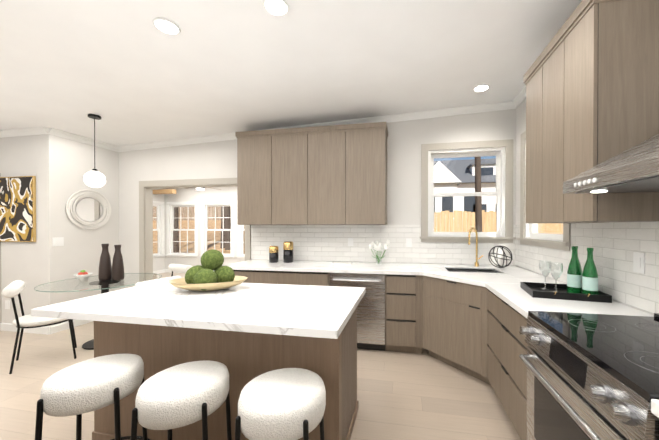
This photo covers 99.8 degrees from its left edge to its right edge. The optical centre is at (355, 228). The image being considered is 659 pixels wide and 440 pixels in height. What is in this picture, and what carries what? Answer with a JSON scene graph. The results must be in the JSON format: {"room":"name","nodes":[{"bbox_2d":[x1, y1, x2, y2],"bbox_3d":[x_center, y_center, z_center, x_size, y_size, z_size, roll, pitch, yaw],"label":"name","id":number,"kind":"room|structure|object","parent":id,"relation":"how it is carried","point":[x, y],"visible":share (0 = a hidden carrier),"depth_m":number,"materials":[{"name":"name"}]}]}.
{"room":"kitchen","nodes":[
{"label":"kitchen","id":0,"kind":"room"},
{"bbox_2d":[0,134,63,326],"bbox_3d":[-7.051,-0.155,4.211,6.290,3.050,0.120,0,0,10],"label":"wall","id":1,"kind":"structure","parent":0,"point":[58,167],"depth_m":3.65,"materials":[{"name":"paint"}]},
{"bbox_2d":[0,173,1,322],"bbox_3d":[-5.306,0.311,3.886,1.080,2.120,0.138,0,0,10],"label":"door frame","id":2,"kind":"structure","parent":1,"relation":"attached to","point":[0,173],"depth_m":3.73,"materials":[{"name":"beige wood"}]},
{"bbox_2d":[5,300,9,308],"bbox_3d":[-4.677,1.022,3.719,0.075,0.115,0.008,0,0,10],"label":"electrical outlet plate","id":3,"kind":"object","parent":1,"relation":"attached to","point":[7,304],"visible":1,"depth_m":3.72,"materials":[{"name":"white plastic"}]},
{"bbox_2d":[0,176,35,241],"bbox_3d":[-4.483,-0.257,3.664,0.610,0.860,0.030,0,0,10],"label":"picture","id":4,"kind":"object","parent":1,"relation":"attached to","point":[17,208],"visible":1,"depth_m":3.64,"materials":[{"name":"multicoloured paper"}]},
{"bbox_2d":[0,323,46,334],"bbox_3d":[-4.387,1.322,3.666,0.810,0.099,0.015,0,0,10],"label":"baseboard","id":5,"kind":"structure","parent":1,"relation":"attached to","point":[46,330],"depth_m":3.65,"materials":[{"name":"white"}]},
{"bbox_2d":[0,126,53,137],"bbox_3d":[-5.114,-1.267,3.759,2.440,0.079,0.060,0,0,10],"label":"crown molding","id":6,"kind":"structure","parent":1,"relation":"attached to","point":[32,130],"depth_m":3.60,"materials":[{"name":"white wood"}]},
{"bbox_2d":[60,137,119,322],"bbox_3d":[-3.934,-0.155,4.105,0.120,3.050,0.750,0,0,10],"label":"wall","id":7,"kind":"structure","parent":0,"point":[82,248],"depth_m":3.99,"materials":[{"name":"paint"}]},
{"bbox_2d":[52,237,63,245],"bbox_3d":[-3.947,0.173,3.677,0.008,0.115,0.120,0,0,10],"label":"switch plate","id":8,"kind":"object","parent":7,"relation":"attached to","point":[57,241],"visible":1,"depth_m":3.68,"materials":[{"name":"white plastic"}]},
{"bbox_2d":[47,320,92,334],"bbox_3d":[-3.881,1.320,4.025,0.015,0.099,0.905,0,0,10],"label":"baseboard","id":9,"kind":"structure","parent":7,"relation":"attached to","point":[63,326],"depth_m":3.73,"materials":[{"name":"white"}]},
{"bbox_2d":[54,128,117,151],"bbox_3d":[-3.862,-1.269,3.994,0.060,0.079,0.810,0,0,10],"label":"crown molding","id":10,"kind":"structure","parent":7,"relation":"attached to","point":[57,132],"depth_m":3.95,"materials":[{"name":"white"}]},
{"bbox_2d":[66,190,110,228],"bbox_3d":[-3.870,-0.278,4.037,0.023,0.580,0.587,0,0,10],"label":"round mirror","id":11,"kind":"object","parent":7,"relation":"attached to","point":[89,209],"visible":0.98,"depth_m":4.02,"materials":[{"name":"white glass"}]},
{"bbox_2d":[0,272,520,439],"bbox_3d":[-4.193,1.401,3.171,12.290,0.050,10.140,0,0,10],"label":"floor","id":12,"kind":"structure","parent":0,"point":[424,395],"depth_m":2.28,"materials":[{"name":"brown wood"}]},
{"bbox_2d":[1,280,76,373],"bbox_3d":[-3.262,0.960,2.900,0.500,0.835,0.475,0,0,-45],"label":"chair","id":13,"kind":"object","parent":12,"relation":"on","point":[13,289],"visible":0.83,"depth_m":2.75,"materials":[{"name":"fabric"}]},
{"bbox_2d":[35,354,150,439],"bbox_3d":[-1.278,1.036,1.371,0.470,0.700,0.470,0,0,10],"label":"stool","id":14,"kind":"object","parent":12,"relation":"on","point":[79,389],"visible":0.98,"depth_m":1.27,"materials":[{"name":"fabric"}]},
{"bbox_2d":[34,273,161,349],"bbox_3d":[-3.018,0.999,3.340,1.121,0.749,1.121,0,0,10],"label":"dining table","id":15,"kind":"object","parent":12,"relation":"on","point":[92,281],"visible":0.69,"depth_m":3.22,"materials":[{"name":"clear glass"}]},
{"bbox_2d":[74,270,92,280],"bbox_3d":[-3.247,0.559,3.308,0.170,0.130,0.170,0,0,10],"label":"fruit bowl","id":16,"kind":"object","parent":15,"relation":"on","point":[82,275],"visible":1,"depth_m":3.28,"materials":[{"name":"white ceramic"}]},
{"bbox_2d":[98,244,111,280],"bbox_3d":[-3.034,0.403,3.360,0.126,0.441,0.126,0,0,10],"label":"vase","id":17,"kind":"object","parent":15,"relation":"on","point":[105,269],"visible":1,"depth_m":3.33,"materials":[{"name":"brown ceramic"}]},
{"bbox_2d":[111,245,123,280],"bbox_3d":[-2.894,0.410,3.375,0.122,0.428,0.122,0,0,10],"label":"vase","id":18,"kind":"object","parent":15,"relation":"on","point":[117,269],"visible":1,"depth_m":3.34,"materials":[{"name":"brown ceramic"}]},
{"bbox_2d":[134,276,180,286],"bbox_3d":[-2.304,0.959,3.074,0.500,0.835,0.475,0,0,20],"label":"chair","id":19,"kind":"object","parent":12,"relation":"on","point":[156,280],"visible":0.12,"depth_m":2.96,"materials":[{"name":"fabric"}]},
{"bbox_2d":[168,264,191,276],"bbox_3d":[-2.696,0.954,3.961,0.475,0.835,0.500,0,0,25],"label":"chair","id":20,"kind":"object","parent":12,"relation":"on","point":[178,268],"visible":0.33,"depth_m":4.09,"materials":[{"name":"fabric"}]},
{"bbox_2d":[130,360,231,439],"bbox_3d":[-0.789,1.037,1.292,0.470,0.700,0.470,0,0,10],"label":"stool","id":21,"kind":"object","parent":12,"relation":"on","point":[177,396],"visible":1,"depth_m":1.18,"materials":[{"name":"fabric"}]},
{"bbox_2d":[89,308,358,439],"bbox_3d":[-0.846,0.938,1.964,1.655,0.888,0.636,0,0,10],"label":"kitchen island","id":22,"kind":"object","parent":12,"relation":"on","point":[244,333],"depth_m":1.66,"materials":[{"name":"brown wood"}]},
{"bbox_2d":[31,280,365,339],"bbox_3d":[-0.878,0.474,1.849,1.785,0.040,0.900,0,0,10],"label":"island countertop","id":23,"kind":"structure","parent":22,"relation":"on","point":[314,312],"depth_m":1.58,"materials":[{"name":"white stone"}]},
{"bbox_2d":[168,249,247,290],"bbox_3d":[-1.086,0.305,2.058,0.522,0.295,0.363,0,0,10],"label":"moss bowl","id":24,"kind":"object","parent":23,"relation":"on","point":[203,276],"visible":1,"depth_m":2.02,"materials":[{"name":"green plant"}]},
{"bbox_2d":[233,270,276,283],"bbox_3d":[-1.215,0.932,3.650,0.735,0.880,0.678,0,0,10],"label":"base cabinet","id":25,"kind":"object","parent":12,"relation":"on","point":[254,276],"depth_m":3.29,"materials":[{"name":"brown wood"}]},
{"bbox_2d":[235,368,325,439],"bbox_3d":[-0.315,1.038,1.216,0.469,0.700,0.469,0,0,10],"label":"stool","id":26,"kind":"object","parent":12,"relation":"on","point":[284,404],"visible":1,"depth_m":1.10,"materials":[{"name":"fabric"}]},
{"bbox_2d":[277,271,329,285],"bbox_3d":[-0.544,0.933,3.528,0.630,0.880,0.678,0,0,10],"label":"base cabinet","id":27,"kind":"object","parent":12,"relation":"on","point":[283,277],"depth_m":3.19,"materials":[{"name":"brown wood"}]},
{"bbox_2d":[330,273,385,350],"bbox_3d":[0.067,0.936,3.369,0.626,0.874,0.676,0,0,10],"label":"dishwasher","id":28,"kind":"object","parent":12,"relation":"on","point":[371,320],"visible":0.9,"depth_m":3.06,"materials":[{"name":"silver metal"}]},
{"bbox_2d":[385,274,422,353],"bbox_3d":[0.585,0.934,3.322,0.405,0.880,0.678,0,0,10],"label":"base cabinet","id":29,"kind":"object","parent":12,"relation":"on","point":[403,313],"depth_m":2.99,"materials":[{"name":"brown wood"}]},
{"bbox_2d":[223,260,553,280],"bbox_3d":[0.137,0.565,3.245,3.540,0.220,0.970,0,0,10],"label":"countertop","id":30,"kind":"structure","parent":29,"relation":"on","point":[441,271],"depth_m":3.25,"materials":[{"name":"stone"}]},
{"bbox_2d":[269,246,278,262],"bbox_3d":[-1.096,0.342,3.728,0.125,0.220,0.125,0,0,10],"label":"canister","id":31,"kind":"object","parent":30,"relation":"on","point":[273,254],"visible":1,"depth_m":3.68,"materials":[{"name":"black glass"}]},
{"bbox_2d":[283,241,292,262],"bbox_3d":[-0.902,0.312,3.733,0.133,0.280,0.133,0,0,10],"label":"canister","id":32,"kind":"object","parent":30,"relation":"on","point":[287,251],"visible":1,"depth_m":3.68,"materials":[{"name":"black glass"}]},
{"bbox_2d":[332,262,351,264],"bbox_3d":[-0.167,0.442,3.528,0.240,0.022,0.150,0,0,2],"label":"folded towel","id":33,"kind":"object","parent":30,"relation":"on","point":[341,263],"visible":1,"depth_m":3.46,"materials":[{"name":"white fabric"}]},
{"bbox_2d":[369,240,389,264],"bbox_3d":[0.303,0.296,3.514,0.277,0.315,0.202,0,0,10],"label":"flower vase","id":34,"kind":"object","parent":30,"relation":"on","point":[377,246],"visible":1,"depth_m":3.50,"materials":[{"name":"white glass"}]},
{"bbox_2d":[468,227,482,266],"bbox_3d":[1.424,0.220,3.270,0.205,0.470,0.197,0,0,10],"label":"faucet","id":35,"kind":"object","parent":30,"relation":"on","point":[477,258],"visible":1,"depth_m":3.32,"materials":[{"name":"gold metal"}]},
{"bbox_2d":[488,245,512,267],"bbox_3d":[1.688,0.325,3.220,0.260,0.260,0.260,0,0,10],"label":"decor","id":36,"kind":"object","parent":30,"relation":"on","point":[493,253],"visible":1,"depth_m":3.20,"materials":[{"name":"black metal"}]},
{"bbox_2d":[651,399,658,417],"bbox_3d":[0.999,0.496,-0.074,0.655,0.039,1.591,0,0,10],"label":"countertop","id":37,"kind":"structure","parent":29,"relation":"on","point":[654,402],"depth_m":0.75,"materials":[{"name":"stone"}]},
{"bbox_2d":[423,276,491,385],"bbox_3d":[1.304,0.937,2.934,1.148,0.879,1.183,0,0,10],"label":"base cabinet","id":38,"kind":"object","parent":12,"relation":"on","point":[455,323],"visible":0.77,"depth_m":2.62,"materials":[{"name":"brown wood"}]},
{"bbox_2d":[451,276,653,317],"bbox_3d":[1.294,0.482,2.148,0.870,0.039,1.311,0,0,10],"label":"countertop","id":39,"kind":"structure","parent":38,"relation":"on","point":[503,284],"depth_m":1.77,"materials":[{"name":"stone"}]},
{"bbox_2d":[520,246,611,302],"bbox_3d":[1.448,0.294,1.940,0.430,0.337,0.354,0,0,18],"label":"tray","id":40,"kind":"object","parent":39,"relation":"on","point":[580,286],"visible":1,"depth_m":1.86,"materials":[{"name":"black metal"}]},
{"bbox_2d":[487,290,528,439],"bbox_3d":[1.368,0.943,1.897,0.649,0.879,0.835,0,0,10],"label":"base cabinet","id":41,"kind":"object","parent":12,"relation":"on","point":[506,365],"visible":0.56,"depth_m":1.88,"materials":[{"name":"brown wood"}]},
{"bbox_2d":[519,311,658,439],"bbox_3d":[1.177,0.903,1.105,0.721,0.930,0.780,0,0,10],"label":"range","id":42,"kind":"object","parent":12,"relation":"on","point":[592,376],"visible":1,"depth_m":1.11,"materials":[{"name":"silver metal"}]},
{"bbox_2d":[0,0,581,145],"bbox_3d":[-4.193,-1.457,3.153,12.290,0.315,10.140,0,0,10],"label":"ceiling","id":43,"kind":"structure","parent":0,"point":[128,72],"depth_m":2.38,"materials":[{"name":"paint"}]},
{"bbox_2d":[83,114,105,187],"bbox_3d":[-3.088,-0.912,3.280,0.205,0.850,0.205,0,0,10],"label":"pendant lamp","id":44,"kind":"object","parent":43,"relation":"hanging from","point":[94,178],"visible":1,"depth_m":3.24,"materials":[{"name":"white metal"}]},
{"bbox_2d":[153,189,175,193],"bbox_3d":[-3.061,-1.161,6.323,6.258,0.314,2.640,0,0,10],"label":"beam","id":45,"kind":"structure","parent":43,"relation":"attached to","point":[165,191],"depth_m":7.97,"materials":[{"name":"brown wood"}]},
{"bbox_2d":[152,17,180,35],"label":"recessed light","id":46,"kind":"object","parent":43,"relation":"in","point":[166,26],"depth_m":1.93,"materials":[{"name":"white plastic"}]},
{"bbox_2d":[190,187,220,189],"bbox_3d":[-3.606,-1.112,6.498,1.292,0.414,1.235,0,0,10],"label":"ceiling fan","id":47,"kind":"object","parent":43,"relation":"hanging from","point":[200,188],"visible":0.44,"depth_m":6.40,"materials":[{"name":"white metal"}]},
{"bbox_2d":[263,0,288,16],"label":"recessed light","id":48,"kind":"object","parent":43,"relation":"in","point":[278,8],"depth_m":1.81,"materials":[{"name":"white plastic"}]},
{"bbox_2d":[473,84,489,91],"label":"recessed light","id":49,"kind":"object","parent":43,"relation":"in","point":[483,87],"depth_m":3.00,"materials":[{"name":"white plastic"}]},
{"bbox_2d":[120,109,511,289],"bbox_3d":[-2.248,-0.156,4.240,8.850,3.050,0.120,0,0,10],"label":"wall","id":50,"kind":"structure","parent":0,"point":[218,159],"depth_m":4.15,"materials":[{"name":"paint"}]},
{"bbox_2d":[153,201,164,257],"bbox_3d":[-5.979,0.023,7.971,0.170,1.672,1.060,0,0,10],"label":"sunroom window","id":51,"kind":"structure","parent":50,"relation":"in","point":[159,205],"depth_m":8.37,"materials":[{"name":"white wood"}]},
{"bbox_2d":[153,269,164,273],"bbox_3d":[-6.155,1.303,6.776,0.015,0.099,3.450,0,0,10],"label":"baseboard","id":52,"kind":"structure","parent":50,"relation":"attached to","point":[158,271],"depth_m":8.30,"materials":[{"name":"white"}]},
{"bbox_2d":[165,269,184,272],"bbox_3d":[-2.770,1.296,7.935,6.260,0.099,0.015,0,0,10],"label":"baseboard","id":53,"kind":"structure","parent":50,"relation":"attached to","point":[166,270],"depth_m":8.45,"materials":[{"name":"white"}]},
{"bbox_2d":[165,201,197,256],"bbox_3d":[-5.236,0.020,8.420,1.110,1.672,0.170,0,0,10],"label":"sunroom window","id":54,"kind":"structure","parent":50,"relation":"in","point":[170,206],"depth_m":8.45,"materials":[{"name":"white wood"}]},
{"bbox_2d":[139,178,250,281],"bbox_3d":[-2.459,0.309,4.281,1.920,2.120,0.156,0,0,10],"label":"door frame","id":55,"kind":"structure","parent":50,"relation":"attached to","point":[146,188],"depth_m":4.36,"materials":[{"name":"beige wood"}]},
{"bbox_2d":[199,201,233,257],"bbox_3d":[-4.066,0.021,8.206,1.130,1.672,0.170,0,0,10],"label":"sunroom window","id":56,"kind":"structure","parent":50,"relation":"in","point":[205,205],"depth_m":8.23,"materials":[{"name":"white wood"}]},
{"bbox_2d":[236,225,244,257],"bbox_3d":[-2.885,0.023,7.991,1.130,1.672,0.170,0,0,10],"label":"sunroom window","id":57,"kind":"structure","parent":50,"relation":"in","point":[240,241],"depth_m":8.04,"materials":[{"name":"white wood"}]},
{"bbox_2d":[235,130,270,224],"bbox_3d":[-1.304,-0.671,3.825,0.494,1.235,0.349,0,0,10],"label":"upper cabinet","id":58,"kind":"object","parent":50,"relation":"attached to","point":[253,147],"depth_m":3.65,"materials":[{"name":"brown wood"}]},
{"bbox_2d":[271,127,306,224],"bbox_3d":[-0.818,-0.671,3.736,0.494,1.235,0.349,0,0,10],"label":"upper cabinet","id":59,"kind":"object","parent":50,"relation":"attached to","point":[288,145],"depth_m":3.56,"materials":[{"name":"brown wood"}]},
{"bbox_2d":[118,101,512,151],"bbox_3d":[-0.955,-1.393,3.905,5.810,0.329,0.060,0,0,10],"label":"crown molding","id":60,"kind":"structure","parent":50,"relation":"attached to","point":[507,105],"depth_m":3.69,"materials":[{"name":"white"}]},
{"bbox_2d":[307,124,346,224],"bbox_3d":[-0.332,-0.670,3.647,0.494,1.235,0.349,0,0,10],"label":"upper cabinet","id":61,"kind":"object","parent":50,"relation":"attached to","point":[328,175],"depth_m":3.47,"materials":[{"name":"brown wood"}]},
{"bbox_2d":[347,122,386,224],"bbox_3d":[0.154,-0.670,3.559,0.494,1.235,0.349,0,0,10],"label":"upper cabinet","id":62,"kind":"object","parent":50,"relation":"attached to","point":[366,142],"depth_m":3.38,"materials":[{"name":"brown wood"}]},
{"bbox_2d":[251,225,514,265],"bbox_3d":[0.225,0.199,3.726,3.540,0.504,0.008,0,0,10],"label":"backsplash","id":63,"kind":"structure","parent":50,"relation":"attached to","point":[310,242],"depth_m":3.74,"materials":[{"name":"tile"}]},
{"bbox_2d":[348,238,352,245],"bbox_3d":[-0.062,0.182,3.769,0.075,0.115,0.008,0,0,10],"label":"electrical outlet plate","id":64,"kind":"object","parent":63,"relation":"attached to","point":[350,241],"visible":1,"depth_m":3.77,"materials":[{"name":"white plastic"}]},
{"bbox_2d":[406,238,411,246],"bbox_3d":[0.705,0.183,3.629,0.075,0.115,0.008,0,0,10],"label":"electrical outlet plate","id":65,"kind":"object","parent":63,"relation":"attached to","point":[408,242],"visible":1,"depth_m":3.63,"materials":[{"name":"white plastic"}]},
{"bbox_2d":[420,139,515,242],"bbox_3d":[1.407,-0.461,3.546,1.140,1.271,0.170,0,0,10],"label":"window","id":66,"kind":"structure","parent":50,"relation":"in","point":[502,152],"depth_m":3.52,"materials":[{"name":"white wood"}]},
{"bbox_2d":[512,99,653,314],"bbox_3d":[1.463,-0.132,0.315,0.140,3.050,6.270,0,0,10],"label":"wall","id":67,"kind":"structure","parent":0,"point":[518,114],"depth_m":3.36,"materials":[{"name":"paint"}]},
{"bbox_2d":[512,86,525,108],"bbox_3d":[1.382,-1.496,0.306,0.060,0.079,6.300,0,0,10],"label":"crown molding","id":68,"kind":"structure","parent":67,"relation":"attached to","point":[518,100],"depth_m":3.21,"materials":[{"name":"white"}]},
{"bbox_2d":[517,131,570,250],"bbox_3d":[1.890,-0.456,2.736,0.170,1.271,1.020,0,0,10],"label":"window","id":69,"kind":"structure","parent":67,"relation":"in","point":[530,234],"depth_m":3.06,"materials":[{"name":"white wood"}]},
{"bbox_2d":[515,221,658,313],"bbox_3d":[1.577,-0.037,1.245,0.010,1.050,4.400,0,0,10],"label":"backsplash","id":70,"kind":"structure","parent":67,"relation":"attached to","point":[615,245],"depth_m":1.78,"materials":[{"name":"tile"}]},
{"bbox_2d":[633,252,644,273],"bbox_3d":[1.632,0.195,1.593,0.008,0.115,0.075,0,0,10],"label":"electrical outlet plate","id":71,"kind":"object","parent":70,"relation":"attached to","point":[638,262],"visible":1,"depth_m":1.59,"materials":[{"name":"white plastic"}]},
{"bbox_2d":[523,0,658,222],"bbox_3d":[1.508,-0.659,1.859,0.363,1.235,0.874,0,0,10],"label":"upper cabinet","id":72,"kind":"object","parent":67,"relation":"attached to","point":[591,78],"visible":1,"depth_m":1.49,"materials":[{"name":"brown wood"}]},
{"bbox_2d":[563,134,658,193],"bbox_3d":[1.291,-0.345,1.076,0.494,0.332,0.758,0,0,10],"label":"range hood","id":73,"kind":"object","parent":67,"relation":"attached to","point":[635,168],"visible":1,"depth_m":1.19,"materials":[{"name":"silver metal"}]},
{"label":"outside","id":74,"kind":"structure","parent":0,"visible":0},
{"bbox_2d":[153,206,230,220],"bbox_3d":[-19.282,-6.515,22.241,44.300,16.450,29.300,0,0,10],"label":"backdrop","id":75,"kind":"structure","parent":74,"point":[192,213],"depth_m":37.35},
{"bbox_2d":[153,220,244,253],"bbox_3d":[-0.467,0.273,24.288,70.000,2.850,72.000,0,0,10],"label":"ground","id":76,"kind":"structure","parent":74,"point":[210,234],"depth_m":20.19,"materials":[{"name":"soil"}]},
{"bbox_2d":[173,207,178,252],"bbox_3d":[-8.652,-4.305,12.973,3.778,12.084,1.298,0,0,10],"label":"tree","id":77,"kind":"object","parent":76,"relation":"on","point":[175,238],"depth_m":13.47,"materials":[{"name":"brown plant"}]},
{"bbox_2d":[220,206,224,247],"bbox_3d":[-6.248,-3.974,15.262,2.786,11.400,0.754,0,0,10],"label":"tree","id":78,"kind":"object","parent":76,"relation":"on","point":[222,228],"depth_m":15.48,"materials":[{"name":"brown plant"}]},
{"bbox_2d":[224,206,230,249],"bbox_3d":[-5.800,-3.603,15.111,3.438,10.666,0.907,0,0,10],"label":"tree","id":79,"kind":"object","parent":76,"relation":"on","point":[227,221],"depth_m":14.93,"materials":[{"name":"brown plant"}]},
{"bbox_2d":[434,158,495,231],"bbox_3d":[5.883,-2.044,22.862,15.600,7.400,9.300,0,0,10],"label":"house","id":80,"kind":"structure","parent":76,"relation":"on","point":[458,182],"depth_m":19.49,"materials":[{"name":"white"}]},
{"bbox_2d":[475,157,481,231],"bbox_3d":[2.959,-3.243,6.196,5.554,10.045,1.202,0,0,10],"label":"tree","id":81,"kind":"object","parent":76,"relation":"on","point":[478,217],"depth_m":6.58,"materials":[{"name":"brown plant"}]},
{"bbox_2d":[434,210,562,233],"bbox_3d":[2.990,0.558,9.438,14.132,2.359,0.020,0,0,10],"label":"fence","id":82,"kind":"object","parent":76,"relation":"on","point":[469,225],"depth_m":9.28,"materials":[{"name":"brown wood"}]}
]}

